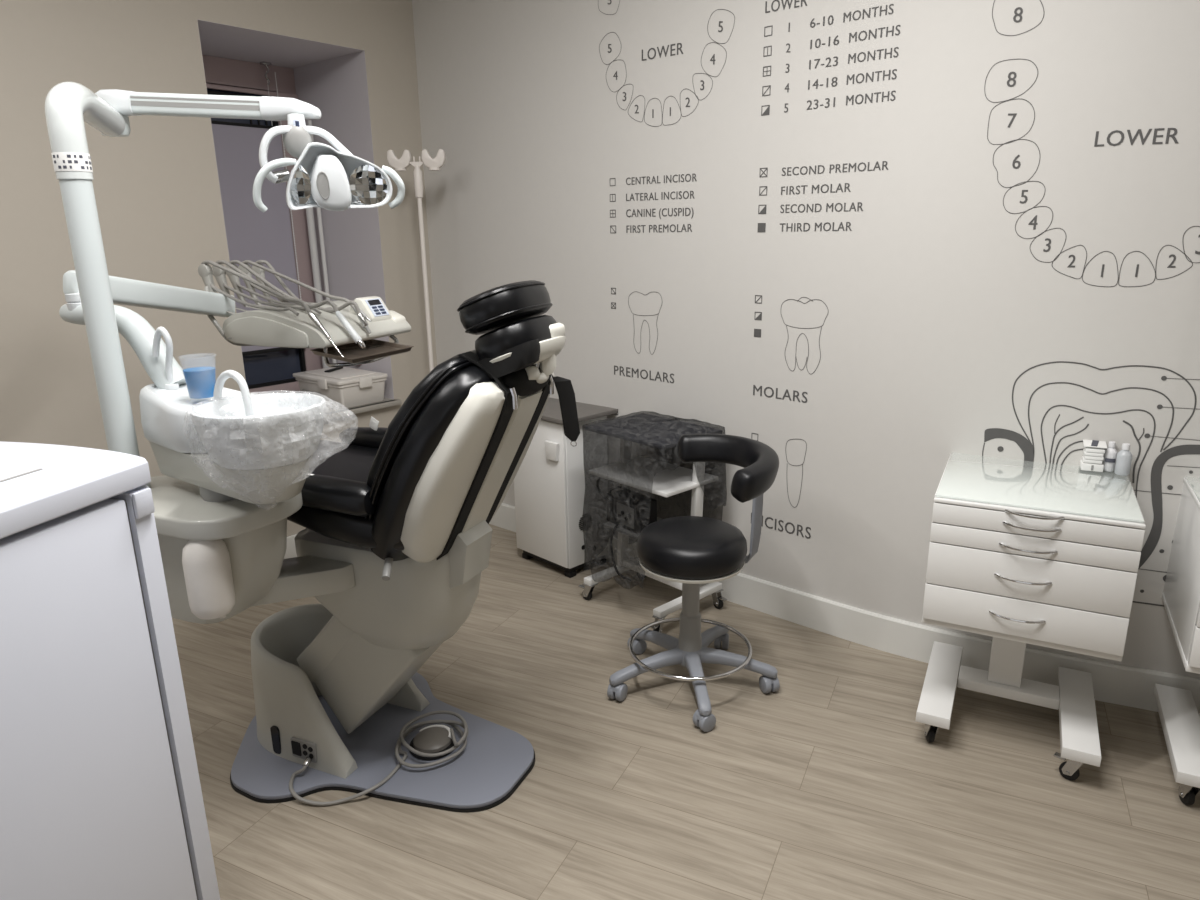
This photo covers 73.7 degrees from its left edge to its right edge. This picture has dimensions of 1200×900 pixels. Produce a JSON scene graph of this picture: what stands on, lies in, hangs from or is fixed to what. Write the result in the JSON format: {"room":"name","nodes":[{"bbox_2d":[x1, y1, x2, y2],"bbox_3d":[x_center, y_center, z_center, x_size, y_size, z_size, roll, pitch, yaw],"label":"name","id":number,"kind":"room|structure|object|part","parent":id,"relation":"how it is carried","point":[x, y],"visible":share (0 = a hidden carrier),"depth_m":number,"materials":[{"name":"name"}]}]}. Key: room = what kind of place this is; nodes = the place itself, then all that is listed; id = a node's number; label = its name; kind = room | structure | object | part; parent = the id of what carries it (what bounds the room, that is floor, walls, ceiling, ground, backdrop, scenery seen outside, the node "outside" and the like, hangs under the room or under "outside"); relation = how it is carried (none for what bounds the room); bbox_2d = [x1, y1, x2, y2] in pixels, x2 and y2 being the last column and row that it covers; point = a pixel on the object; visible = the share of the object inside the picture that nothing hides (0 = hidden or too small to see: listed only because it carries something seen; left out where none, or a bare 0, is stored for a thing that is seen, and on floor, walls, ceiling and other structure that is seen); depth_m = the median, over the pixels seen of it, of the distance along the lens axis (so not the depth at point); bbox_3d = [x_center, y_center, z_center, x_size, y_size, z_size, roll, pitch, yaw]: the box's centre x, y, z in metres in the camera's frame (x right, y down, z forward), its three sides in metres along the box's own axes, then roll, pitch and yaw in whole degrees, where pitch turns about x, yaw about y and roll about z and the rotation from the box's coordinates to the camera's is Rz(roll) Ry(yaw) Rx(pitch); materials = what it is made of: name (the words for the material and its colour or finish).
{"room":"dental clinic","nodes":[
{"label":"dental clinic","id":0,"kind":"room"},
{"bbox_2d":[0,0,436,536],"bbox_3d":[-2.544,-0.504,2.269,0.100,2.850,5.160,11,20,38],"label":"wall","id":1,"kind":"structure","parent":0,"point":[156,187],"depth_m":3.05,"materials":[{"name":"beige paint"}]},
{"bbox_2d":[284,533,297,558],"bbox_3d":[-2.466,0.810,2.607,0.014,0.135,4.950,11,20,38],"label":"baseboard","id":2,"kind":"structure","parent":1,"relation":"attached to","point":[291,549],"depth_m":3.77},
{"bbox_2d":[197,19,393,398],"bbox_3d":[-1.569,-1.008,3.822,0.660,1.863,0.964,11,20,38],"label":"window recess","id":3,"kind":"object","parent":1,"relation":"in","point":[331,78],"visible":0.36,"depth_m":3.92,"materials":[{"name":"paint"}]},
{"bbox_2d":[202,55,322,394],"bbox_3d":[-1.798,-1.055,4.005,0.065,1.663,0.764,11,20,38],"label":"window","id":4,"kind":"structure","parent":3,"relation":"in","point":[272,372],"depth_m":4.17,"materials":[{"name":"black glass"}]},
{"bbox_3d":[-1.792,-1.723,3.807,0.020,0.020,0.762,11,20,38],"label":"trim","id":5,"kind":"part","parent":4,"relation":"part of","materials":[{"name":"white plastic"}]},
{"bbox_3d":[-1.838,-0.996,4.015,0.006,1.545,0.620,11,20,38],"label":"pane","id":6,"kind":"part","parent":4,"relation":"part of","materials":[{"name":"clear glass"}]},
{"bbox_2d":[211,71,301,355],"bbox_3d":[-1.786,-1.147,3.920,0.028,1.365,0.600,11,20,38],"label":"roller blind","id":7,"kind":"object","parent":4,"relation":"attached to","point":[252,234],"visible":0.44,"depth_m":3.98,"materials":[{"name":"grey fabric"}]},
{"bbox_3d":[-1.608,-1.234,4.106,0.008,1.300,0.052,13,20,41],"label":"bead chain","id":8,"kind":"part","parent":7,"relation":"part of","materials":[{"name":"white plastic"}]},
{"bbox_2d":[260,61,270,84],"bbox_3d":[-1.633,-1.843,3.919,0.030,0.102,0.045,11,20,38],"label":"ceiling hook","id":9,"kind":"object","parent":3,"relation":"attached to","point":[266,64],"visible":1,"depth_m":3.91,"materials":[{"name":"metal"}]},
{"bbox_2d":[293,391,401,419],"bbox_3d":[-1.538,-0.217,4.029,0.700,0.026,0.794,11,20,38],"label":"window sill","id":10,"kind":"structure","parent":1,"relation":"attached to","point":[331,412],"depth_m":3.93,"materials":[{"name":"white plastic"}]},
{"bbox_2d":[306,120,336,367],"bbox_3d":[-1.484,-1.000,4.224,0.096,1.378,0.037,7,17,27],"label":"pipe","id":11,"kind":"object","parent":10,"relation":"on","point":[309,211],"visible":0.25,"depth_m":4.20,"materials":[{"name":"white metal"}]},
{"bbox_2d":[293,367,386,407],"bbox_3d":[-1.319,-0.328,4.070,0.432,0.156,0.295,11,20,38],"label":"plastic storage box","id":12,"kind":"object","parent":10,"relation":"on","point":[346,387],"depth_m":3.97,"materials":[{"name":"white plastic"}]},
{"bbox_3d":[-1.365,-0.413,4.105,0.030,0.008,0.130,3,16,14],"label":"dark tool strip","id":13,"kind":"part","parent":12,"relation":"part of","materials":[{"name":"black plastic"}]},
{"bbox_3d":[-1.321,-0.383,4.060,0.424,0.026,0.287,11,20,38],"label":"lid","id":14,"kind":"part","parent":12,"relation":"part of","materials":[{"name":"white plastic"}]},
{"bbox_2d":[172,524,1199,899],"bbox_3d":[-0.355,1.247,1.334,6.400,0.100,6.600,11,20,38],"label":"floor","id":15,"kind":"structure","parent":0,"point":[828,784],"depth_m":2.22,"materials":[{"name":"brown wood"}]},
{"bbox_2d":[0,441,219,899],"bbox_3d":[-1.069,0.627,1.270,0.564,1.150,0.663,3,16,15],"label":"cabinet","id":16,"kind":"object","parent":15,"relation":"on","point":[101,798],"visible":1,"depth_m":1.24,"materials":[{"name":"laminate"}]},
{"bbox_3d":[-1.079,0.092,1.124,0.560,0.038,0.663,3,16,15],"label":"panel","id":17,"kind":"part","parent":16,"relation":"part of","materials":[{"name":"laminate"}]},
{"bbox_3d":[-0.996,0.548,1.529,0.552,1.046,0.088,3,16,15],"label":"door","id":18,"kind":"part","parent":16,"relation":"part of","materials":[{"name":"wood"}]},
{"bbox_2d":[230,280,579,812],"bbox_3d":[-0.671,0.225,2.265,1.248,1.390,0.703,6,17,23],"label":"dental chair","id":19,"kind":"object","parent":15,"relation":"on","point":[411,503],"visible":0.94,"depth_m":2.12,"materials":[{"name":"black leather"}]},
{"bbox_2d":[139,326,354,623],"bbox_3d":[-0.871,0.057,1.918,0.668,0.702,0.449,6,17,23],"label":"dental spittoon","id":20,"kind":"object","parent":19,"relation":"attached to","point":[234,465],"visible":0.87,"depth_m":1.77,"materials":[{"name":"white ceramic"}]},
{"bbox_3d":[-1.017,-0.205,1.884,0.061,0.173,0.038,6,17,23],"label":"cup filler spout","id":21,"kind":"part","parent":20,"relation":"part of","materials":[{"name":"white plastic"}]},
{"bbox_2d":[183,367,215,398],"bbox_3d":[-0.899,-0.163,1.800,0.079,0.098,0.079,11,20,38],"label":"plastic cup","id":22,"kind":"object","parent":20,"relation":"on","point":[200,381],"visible":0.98,"depth_m":1.78,"materials":[{"name":"blue"}]},
{"bbox_2d":[182,539,234,619],"bbox_3d":[-0.870,0.281,1.779,0.094,0.189,0.094,6,17,23],"label":"water bottle","id":23,"kind":"object","parent":20,"relation":"on","point":[208,564],"depth_m":1.75,"materials":[{"name":"white plastic"}]},
{"bbox_2d":[44,82,404,487],"bbox_3d":[-0.940,-0.453,2.121,0.767,0.950,0.469,-10,18,-30],"label":"light","id":24,"kind":"object","parent":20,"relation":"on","point":[323,176],"visible":0.98,"depth_m":1.93,"materials":[{"name":"paint"}]},
{"bbox_2d":[53,155,91,169],"bbox_3d":[-1.127,-0.618,1.717,0.070,0.028,0.028,-15,20,-41],"label":"print","id":25,"kind":"object","parent":24,"relation":"on","point":[60,162],"depth_m":1.70},
{"bbox_3d":[-1.014,-0.872,2.029,0.365,0.075,0.042,1,15,6],"label":"spring arm","id":26,"kind":"part","parent":24,"relation":"part of","materials":[{"name":"paint"}]},
{"bbox_2d":[59,264,413,388],"bbox_3d":[-1.020,-0.384,2.306,0.755,0.300,0.907,6,17,23],"label":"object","id":27,"kind":"object","parent":24,"relation":"attached to","point":[261,327],"visible":0.84,"depth_m":2.34,"materials":[{"name":"paint"}]},
{"bbox_3d":[-1.224,-0.427,2.231,0.060,0.165,0.522,3,16,15],"label":"swing arm","id":28,"kind":"part","parent":27,"relation":"part of","materials":[{"name":"paint"}]},
{"bbox_3d":[-1.126,-0.477,2.424,0.208,0.167,0.024,6,17,23],"label":"whip arm","id":29,"kind":"part","parent":27,"relation":"part of"},
{"bbox_3d":[-1.110,-0.497,2.502,0.244,0.164,0.024,6,17,23],"label":"whip arm","id":30,"kind":"part","parent":27,"relation":"part of"},
{"bbox_3d":[-1.093,-0.517,2.579,0.276,0.161,0.024,6,17,23],"label":"whip arm","id":31,"kind":"part","parent":27,"relation":"part of"},
{"bbox_3d":[-1.073,-0.537,2.655,0.304,0.158,0.024,6,17,23],"label":"whip arm","id":32,"kind":"part","parent":27,"relation":"part of"},
{"bbox_3d":[-1.052,-0.557,2.731,0.329,0.156,0.024,6,17,23],"label":"whip arm","id":33,"kind":"part","parent":27,"relation":"part of"},
{"bbox_3d":[-0.989,-0.349,2.362,0.328,0.088,0.010,6,17,23],"label":"panel","id":34,"kind":"part","parent":27,"relation":"part of","materials":[{"name":"grey plastic"}]},
{"bbox_2d":[200,260,343,356],"bbox_3d":[-0.976,-0.418,2.370,0.549,0.282,0.035,6,17,23],"label":"suction handpiece","id":35,"kind":"object","parent":27,"relation":"on","point":[311,314],"visible":0.99,"depth_m":2.35,"materials":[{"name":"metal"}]},
{"bbox_3d":[-0.806,-0.357,2.299,0.072,0.081,0.018,6,17,23],"label":"handle","id":36,"kind":"part","parent":35,"relation":"part of","materials":[{"name":"metal"}]},
{"bbox_2d":[255,260,315,311],"bbox_3d":[-1.020,-0.528,2.617,0.056,0.176,0.528,-13,20,-38],"label":"polishing handpiece","id":37,"kind":"object","parent":27,"relation":"on","point":[267,263],"visible":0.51,"depth_m":2.67,"materials":[{"name":"grey plastic"}]},
{"bbox_2d":[215,260,364,348],"bbox_3d":[-0.957,-0.450,2.447,0.588,0.255,0.035,6,17,25],"label":"scaler handpiece","id":38,"kind":"object","parent":27,"relation":"on","point":[357,339],"visible":0.82,"depth_m":2.41,"materials":[{"name":"white plastic"}]},
{"bbox_3d":[-0.742,-0.362,2.359,0.084,0.095,0.022,6,17,23],"label":"handle","id":39,"kind":"part","parent":38,"relation":"part of","materials":[{"name":"white plastic"}]},
{"bbox_2d":[229,260,370,333],"bbox_3d":[-0.959,-0.487,2.525,0.581,0.218,0.036,6,17,23],"label":"motor","id":40,"kind":"object","parent":27,"relation":"on","point":[360,316],"visible":0.73,"depth_m":2.54,"materials":[{"name":"metal"}]},
{"bbox_3d":[-0.722,-0.395,2.432,0.035,0.044,0.018,6,17,23],"label":"handle","id":41,"kind":"part","parent":40,"relation":"part of","materials":[{"name":"metal"}]},
{"bbox_2d":[242,260,371,321],"bbox_3d":[-0.963,-0.520,2.604,0.562,0.192,0.035,7,17,26],"label":"turbine handpiece","id":42,"kind":"object","parent":27,"relation":"on","point":[245,261],"visible":0.7,"depth_m":2.60,"materials":[{"name":"grey plastic"}]},
{"bbox_3d":[-0.751,-0.430,2.509,0.049,0.041,0.018,6,17,23],"label":"handle","id":43,"kind":"part","parent":42,"relation":"part of","materials":[{"name":"grey plastic"}]},
{"bbox_2d":[310,339,413,363],"bbox_3d":[-0.713,-0.297,2.404,0.256,0.018,0.374,6,17,23],"label":"tray","id":44,"kind":"object","parent":27,"relation":"on","point":[375,350],"depth_m":2.41,"materials":[{"name":"brown metal"}]},
{"bbox_3d":[-0.795,-0.647,1.958,0.092,0.127,0.079,6,17,23],"label":"lamp handle","id":45,"kind":"part","parent":24,"relation":"part of","materials":[{"name":"paint"}]},
{"bbox_3d":[-0.794,-0.683,1.996,0.044,0.035,0.028,-7,16,-21],"label":"tilt knob","id":46,"kind":"part","parent":24,"relation":"part of","materials":[{"name":"metal"}]},
{"bbox_3d":[-0.776,-0.858,2.008,0.148,0.058,0.062,1,15,6],"label":"arm","id":47,"kind":"part","parent":24,"relation":"part of","materials":[{"name":"white plastic"}]},
{"bbox_3d":[-0.534,-0.679,2.070,0.057,0.108,0.037,-4,16,-12],"label":"lamp handle","id":48,"kind":"part","parent":24,"relation":"part of","materials":[{"name":"paint"}]},
{"bbox_3d":[-0.803,-0.124,1.745,0.124,0.103,0.020,8,18,29],"label":"rinse spout","id":49,"kind":"part","parent":20,"relation":"part of","materials":[{"name":"white plastic"}]},
{"bbox_2d":[190,393,325,469],"bbox_3d":[-0.726,-0.041,1.724,0.270,0.115,0.270,6,17,23],"label":"bowl","id":50,"kind":"object","parent":20,"relation":"on","point":[271,431],"depth_m":1.65,"materials":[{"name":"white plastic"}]},
{"bbox_3d":[-0.811,0.337,2.095,0.313,0.068,0.133,-7,16,-21],"label":"support arm","id":51,"kind":"part","parent":20,"relation":"part of","materials":[{"name":"grey plastic"}]},
{"bbox_2d":[291,741,313,757],"bbox_3d":[-0.853,0.865,2.295,0.077,0.055,0.004,6,17,23],"label":"socket","id":52,"kind":"object","parent":19,"relation":"attached to","point":[296,748],"depth_m":2.30,"materials":[{"name":"black plastic"}]},
{"bbox_3d":[-0.850,0.861,2.299,0.090,0.060,0.010,6,17,23],"label":"connector panel","id":53,"kind":"part","parent":19,"relation":"part of","materials":[{"name":"grey plastic"}]},
{"bbox_3d":[-0.739,0.538,2.384,0.245,0.275,0.229,6,17,23],"label":"lift arm","id":54,"kind":"part","parent":19,"relation":"part of","materials":[{"name":"grey plastic"}]},
{"bbox_2d":[287,440,403,549],"bbox_3d":[-0.755,0.105,2.269,0.855,0.152,0.504,6,17,23],"label":"seat cushion","id":55,"kind":"object","parent":19,"relation":"on","point":[380,526],"depth_m":1.97,"materials":[{"name":"black leather"}]},
{"bbox_2d":[289,710,468,805],"bbox_3d":[-0.619,0.893,2.306,0.514,0.076,0.222,-11,18,-33],"label":"cable","id":56,"kind":"object","parent":19,"relation":"attached to","point":[404,732],"visible":1,"depth_m":2.31,"materials":[{"name":"rubber"}]},
{"bbox_3d":[-0.634,0.568,2.344,0.405,0.515,0.224,6,17,23],"label":"lift arm","id":57,"kind":"part","parent":19,"relation":"part of","materials":[{"name":"grey plastic"}]},
{"bbox_3d":[-0.660,0.880,2.444,0.951,0.013,0.698,6,17,23],"label":"plate","id":58,"kind":"part","parent":19,"relation":"part of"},
{"bbox_3d":[-0.519,0.283,1.958,0.019,0.051,0.081,-2,15,-4],"label":"release lever","id":59,"kind":"part","parent":19,"relation":"part of","materials":[{"name":"grey plastic"}]},
{"bbox_2d":[409,725,456,759],"bbox_3d":[-0.499,0.865,2.385,0.140,0.042,0.140,11,20,38],"label":"foot pedal","id":60,"kind":"object","parent":19,"relation":"on","point":[433,738],"visible":0.91,"depth_m":2.36,"materials":[{"name":"grey metal"}]},
{"bbox_2d":[371,364,494,560],"bbox_3d":[-0.354,0.011,2.059,0.346,0.515,0.500,6,17,23],"label":"backrest cushion","id":61,"kind":"object","parent":19,"relation":"on","point":[433,466],"depth_m":1.85,"materials":[{"name":"black leather"}]},
{"bbox_3d":[-0.269,0.049,2.030,0.238,0.423,0.124,6,17,23],"label":"spine panel","id":62,"kind":"part","parent":19,"relation":"part of","materials":[{"name":"beige plastic"}]},
{"bbox_2d":[459,280,550,334],"bbox_3d":[-0.223,-0.339,1.900,0.176,0.124,0.264,6,17,23],"label":"cushion","id":63,"kind":"object","parent":19,"relation":"on","point":[516,308],"depth_m":1.80,"materials":[{"name":"black leather"}]},
{"bbox_3d":[-0.125,-0.207,1.910,0.042,0.059,0.031,-8,17,-24],"label":"adjustment knob","id":64,"kind":"part","parent":19,"relation":"part of","materials":[{"name":"beige plastic"}]},
{"bbox_2d":[387,149,445,371],"bbox_3d":[-0.811,-0.470,3.901,0.431,1.870,0.412,11,20,38],"label":"coat rack","id":65,"kind":"object","parent":15,"relation":"on","point":[434,164],"visible":0.61,"depth_m":3.66,"materials":[{"name":"white metal"}]},
{"bbox_2d":[514,398,616,577],"bbox_3d":[-0.180,0.167,3.676,0.313,0.741,0.436,-15,21,-42],"label":"base cabinet","id":66,"kind":"object","parent":15,"relation":"on","point":[549,483],"visible":0.77,"depth_m":3.54,"materials":[{"name":"white wood"}]},
{"bbox_3d":[-0.271,0.177,3.590,0.016,0.655,0.354,-15,21,-42],"label":"door","id":67,"kind":"part","parent":66,"relation":"part of","materials":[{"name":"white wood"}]},
{"bbox_3d":[-0.203,0.005,3.439,0.024,0.080,0.080,-15,21,-42],"label":"handle","id":68,"kind":"part","parent":66,"relation":"part of","materials":[{"name":"white plastic"}]},
{"bbox_2d":[541,398,616,423],"bbox_3d":[-0.179,-0.179,3.576,0.310,0.020,0.420,-15,21,-42],"label":"countertop","id":69,"kind":"structure","parent":66,"relation":"on","point":[552,412],"depth_m":3.50,"materials":[{"name":"grey laminate"}]},
{"bbox_2d":[579,515,582,530],"bbox_3d":[-0.066,0.324,3.574,0.080,0.076,0.003,-15,21,-42],"label":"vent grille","id":70,"kind":"object","parent":66,"relation":"attached to","point":[582,515],"depth_m":3.55,"materials":[{"name":"black plastic"}]},
{"bbox_2d":[578,414,726,632],"bbox_3d":[0.210,0.277,3.229,0.415,0.753,0.490,-12,19,-36],"label":"trolley","id":71,"kind":"object","parent":15,"relation":"on","point":[666,483],"visible":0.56,"depth_m":3.10,"materials":[{"name":"white metal"}]},
{"bbox_2d":[597,486,656,530],"bbox_3d":[0.094,0.298,3.273,0.195,0.391,0.252,-14,20,-41],"label":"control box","id":72,"kind":"object","parent":71,"relation":"on","point":[653,508],"visible":0.06,"depth_m":3.21,"materials":[{"name":"black plastic"}]},
{"bbox_3d":[0.101,0.263,3.215,0.004,0.085,0.110,-12,19,-35],"label":"socket panel","id":73,"kind":"part","parent":72,"relation":"part of","materials":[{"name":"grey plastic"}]},
{"bbox_2d":[595,456,710,496],"bbox_3d":[0.209,0.100,3.183,0.300,0.016,0.430,-14,20,-41],"label":"shelf","id":74,"kind":"object","parent":71,"relation":"attached to","point":[666,483],"depth_m":3.06,"materials":[{"name":"white plastic"}]},
{"bbox_2d":[582,411,726,588],"bbox_3d":[0.205,0.194,3.205,0.394,0.686,0.492,-14,20,-41],"label":"cloth","id":75,"kind":"object","parent":71,"relation":"on","point":[607,444],"visible":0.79,"depth_m":3.10,"materials":[{"name":"black fabric"}]},
{"bbox_2d":[597,414,720,448],"bbox_3d":[0.206,-0.079,3.134,0.330,0.016,0.430,-14,20,-41],"label":"shelf","id":76,"kind":"object","parent":71,"relation":"attached to","point":[640,414],"depth_m":3.11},
{"bbox_3d":[0.374,0.263,3.101,0.075,0.636,0.024,-14,20,-41],"label":"post","id":77,"kind":"part","parent":71,"relation":"part of","materials":[{"name":"white metal"}]},
{"bbox_2d":[607,434,779,731],"bbox_3d":[0.306,0.392,2.660,0.575,0.828,0.568,11,20,38],"label":"stool","id":78,"kind":"object","parent":15,"relation":"on","point":[691,551],"visible":1,"depth_m":2.62,"materials":[{"name":"black leather"}]},
{"bbox_3d":[0.156,0.723,2.670,0.263,0.074,0.052,-7,16,-21],"label":"leg","id":79,"kind":"part","parent":78,"relation":"part of","materials":[{"name":"grey plastic"}]},
{"bbox_3d":[0.203,0.674,2.847,0.052,0.074,0.263,-13,20,-38],"label":"leg","id":80,"kind":"part","parent":78,"relation":"part of","materials":[{"name":"grey plastic"}]},
{"bbox_3d":[0.300,0.309,2.619,0.360,0.107,0.360,11,20,38],"label":"seat","id":81,"kind":"part","parent":78,"relation":"part of","materials":[{"name":"black leather"}]},
{"bbox_3d":[0.316,0.748,2.572,0.052,0.074,0.263,-2,15,-3],"label":"leg","id":82,"kind":"part","parent":78,"relation":"part of","materials":[{"name":"grey plastic"}]},
{"bbox_3d":[0.393,0.668,2.858,0.052,0.074,0.263,9,18,31],"label":"leg","id":83,"kind":"part","parent":78,"relation":"part of","materials":[{"name":"grey plastic"}]},
{"bbox_3d":[0.443,0.040,2.597,0.233,0.119,0.486,-6,16,-18],"label":"armrest","id":84,"kind":"part","parent":78,"relation":"part of","materials":[{"name":"black leather"}]},
{"bbox_3d":[0.463,0.714,2.688,0.263,0.074,0.052,3,16,14],"label":"leg","id":85,"kind":"part","parent":78,"relation":"part of","materials":[{"name":"grey plastic"}]},
{"bbox_3d":[0.449,0.222,2.624,0.184,0.317,0.048,-2,15,-5],"label":"armrest post","id":86,"kind":"part","parent":78,"relation":"part of","materials":[{"name":"grey plastic"}]},
{"bbox_2d":[916,452,1145,780],"bbox_3d":[1.263,0.473,2.414,0.497,0.775,0.546,7,17,27],"label":"cart","id":87,"kind":"object","parent":15,"relation":"on","point":[1021,552],"visible":0.98,"depth_m":2.21,"materials":[{"name":"white metal"}]},
{"bbox_3d":[1.139,0.460,2.188,0.141,0.011,0.027,7,17,27],"label":"handle","id":88,"kind":"part","parent":87,"relation":"part of","materials":[{"name":"silver metal"}]},
{"bbox_3d":[1.274,0.464,2.434,0.497,0.020,0.495,7,17,27],"label":"panel","id":89,"kind":"part","parent":87,"relation":"part of","materials":[{"name":"white ceramic"}]},
{"bbox_3d":[1.139,0.351,2.157,0.141,0.011,0.027,7,17,27],"label":"handle","id":90,"kind":"part","parent":87,"relation":"part of","materials":[{"name":"silver metal"}]},
{"bbox_3d":[1.156,0.460,2.203,0.494,0.108,0.020,7,17,27],"label":"drawer","id":91,"kind":"part","parent":87,"relation":"part of","materials":[{"name":"white ceramic"}]},
{"bbox_3d":[1.140,0.265,2.133,0.141,0.011,0.027,7,17,27],"label":"handle","id":92,"kind":"part","parent":87,"relation":"part of","materials":[{"name":"silver metal"}]},
{"bbox_3d":[1.154,0.345,2.171,0.494,0.124,0.020,7,17,27],"label":"drawer","id":93,"kind":"part","parent":87,"relation":"part of","materials":[{"name":"white ceramic"}]},
{"bbox_3d":[1.141,0.205,2.115,0.141,0.011,0.027,7,17,27],"label":"handle","id":94,"kind":"part","parent":87,"relation":"part of","materials":[{"name":"silver metal"}]},
{"bbox_3d":[1.142,0.172,2.105,0.141,0.011,0.027,7,17,27],"label":"handle","id":95,"kind":"part","parent":87,"relation":"part of","materials":[{"name":"silver metal"}]},
{"bbox_3d":[1.153,0.256,2.147,0.494,0.055,0.020,7,17,27],"label":"drawer","id":96,"kind":"part","parent":87,"relation":"part of","materials":[{"name":"white ceramic"}]},
{"bbox_3d":[1.152,0.200,2.131,0.494,0.056,0.020,7,17,27],"label":"drawer","id":97,"kind":"part","parent":87,"relation":"part of","materials":[{"name":"white ceramic"}]},
{"bbox_3d":[1.272,0.102,2.343,0.497,0.012,0.479,7,17,27],"label":"panel","id":98,"kind":"part","parent":87,"relation":"part of","materials":[{"name":"white plastic"}]},
{"bbox_3d":[1.268,0.096,2.334,0.489,0.006,0.487,7,17,27],"label":"glass","id":99,"kind":"part","parent":87,"relation":"part of","materials":[{"name":"white glass"}]},
{"bbox_3d":[1.151,0.165,2.122,0.494,0.010,0.020,7,17,27],"label":"drawer","id":100,"kind":"part","parent":87,"relation":"part of","materials":[{"name":"white ceramic"}]},
{"bbox_2d":[1080,440,1106,471],"bbox_3d":[1.500,0.016,2.435,0.062,0.087,0.060,7,17,27],"label":"dispenser box","id":101,"kind":"object","parent":87,"relation":"on","point":[1092,459],"visible":1,"depth_m":2.42,"materials":[{"name":"white cardboard"}]},
{"bbox_2d":[1102,441,1117,471],"bbox_3d":[1.541,0.019,2.416,0.035,0.090,0.038,11,20,38],"label":"bottle","id":102,"kind":"object","parent":87,"relation":"on","point":[1110,455],"visible":0.95,"depth_m":2.41,"materials":[{"name":"white plastic"}]},
{"bbox_2d":[1114,443,1131,475],"bbox_3d":[1.558,0.027,2.378,0.039,0.094,0.039,11,20,38],"label":"bottle","id":103,"kind":"object","parent":87,"relation":"on","point":[1124,457],"visible":1,"depth_m":2.37,"materials":[{"name":"white plastic"}]},
{"bbox_2d":[1154,476,1199,804],"bbox_3d":[1.835,0.539,2.140,0.497,0.775,0.546,7,17,27],"label":"cart","id":104,"kind":"object","parent":15,"relation":"on","point":[1179,716],"visible":1,"depth_m":2.22,"materials":[{"name":"white metal"}]},
{"bbox_3d":[1.846,0.530,2.160,0.497,0.020,0.495,7,17,27],"label":"panel","id":105,"kind":"part","parent":104,"relation":"part of","materials":[{"name":"white ceramic"}]},
{"bbox_3d":[1.844,0.168,2.068,0.497,0.012,0.479,7,17,27],"label":"panel","id":106,"kind":"part","parent":104,"relation":"part of","materials":[{"name":"white plastic"}]},
{"bbox_3d":[1.840,0.162,2.059,0.489,0.006,0.487,7,17,27],"label":"glass","id":107,"kind":"part","parent":104,"relation":"part of","materials":[{"name":"white glass"}]},
{"bbox_3d":[1.728,0.526,1.928,0.494,0.108,0.020,7,17,27],"label":"drawer","id":108,"kind":"part","parent":104,"relation":"part of","materials":[{"name":"white ceramic"}]},
{"bbox_3d":[1.726,0.412,1.897,0.494,0.124,0.020,7,17,27],"label":"drawer","id":109,"kind":"part","parent":104,"relation":"part of","materials":[{"name":"white ceramic"}]},
{"bbox_2d":[412,0,1199,677],"bbox_3d":[1.274,-0.673,2.669,5.386,2.850,0.466,9,18,32],"label":"wall","id":110,"kind":"structure","parent":0,"point":[868,244],"depth_m":2.74,"materials":[{"name":"paint"}]},
{"bbox_2d":[489,503,1199,713],"bbox_3d":[1.200,0.645,3.001,5.123,0.135,0.340,9,18,32],"label":"baseboard","id":111,"kind":"structure","parent":110,"relation":"attached to","point":[1130,686],"depth_m":2.86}
]}

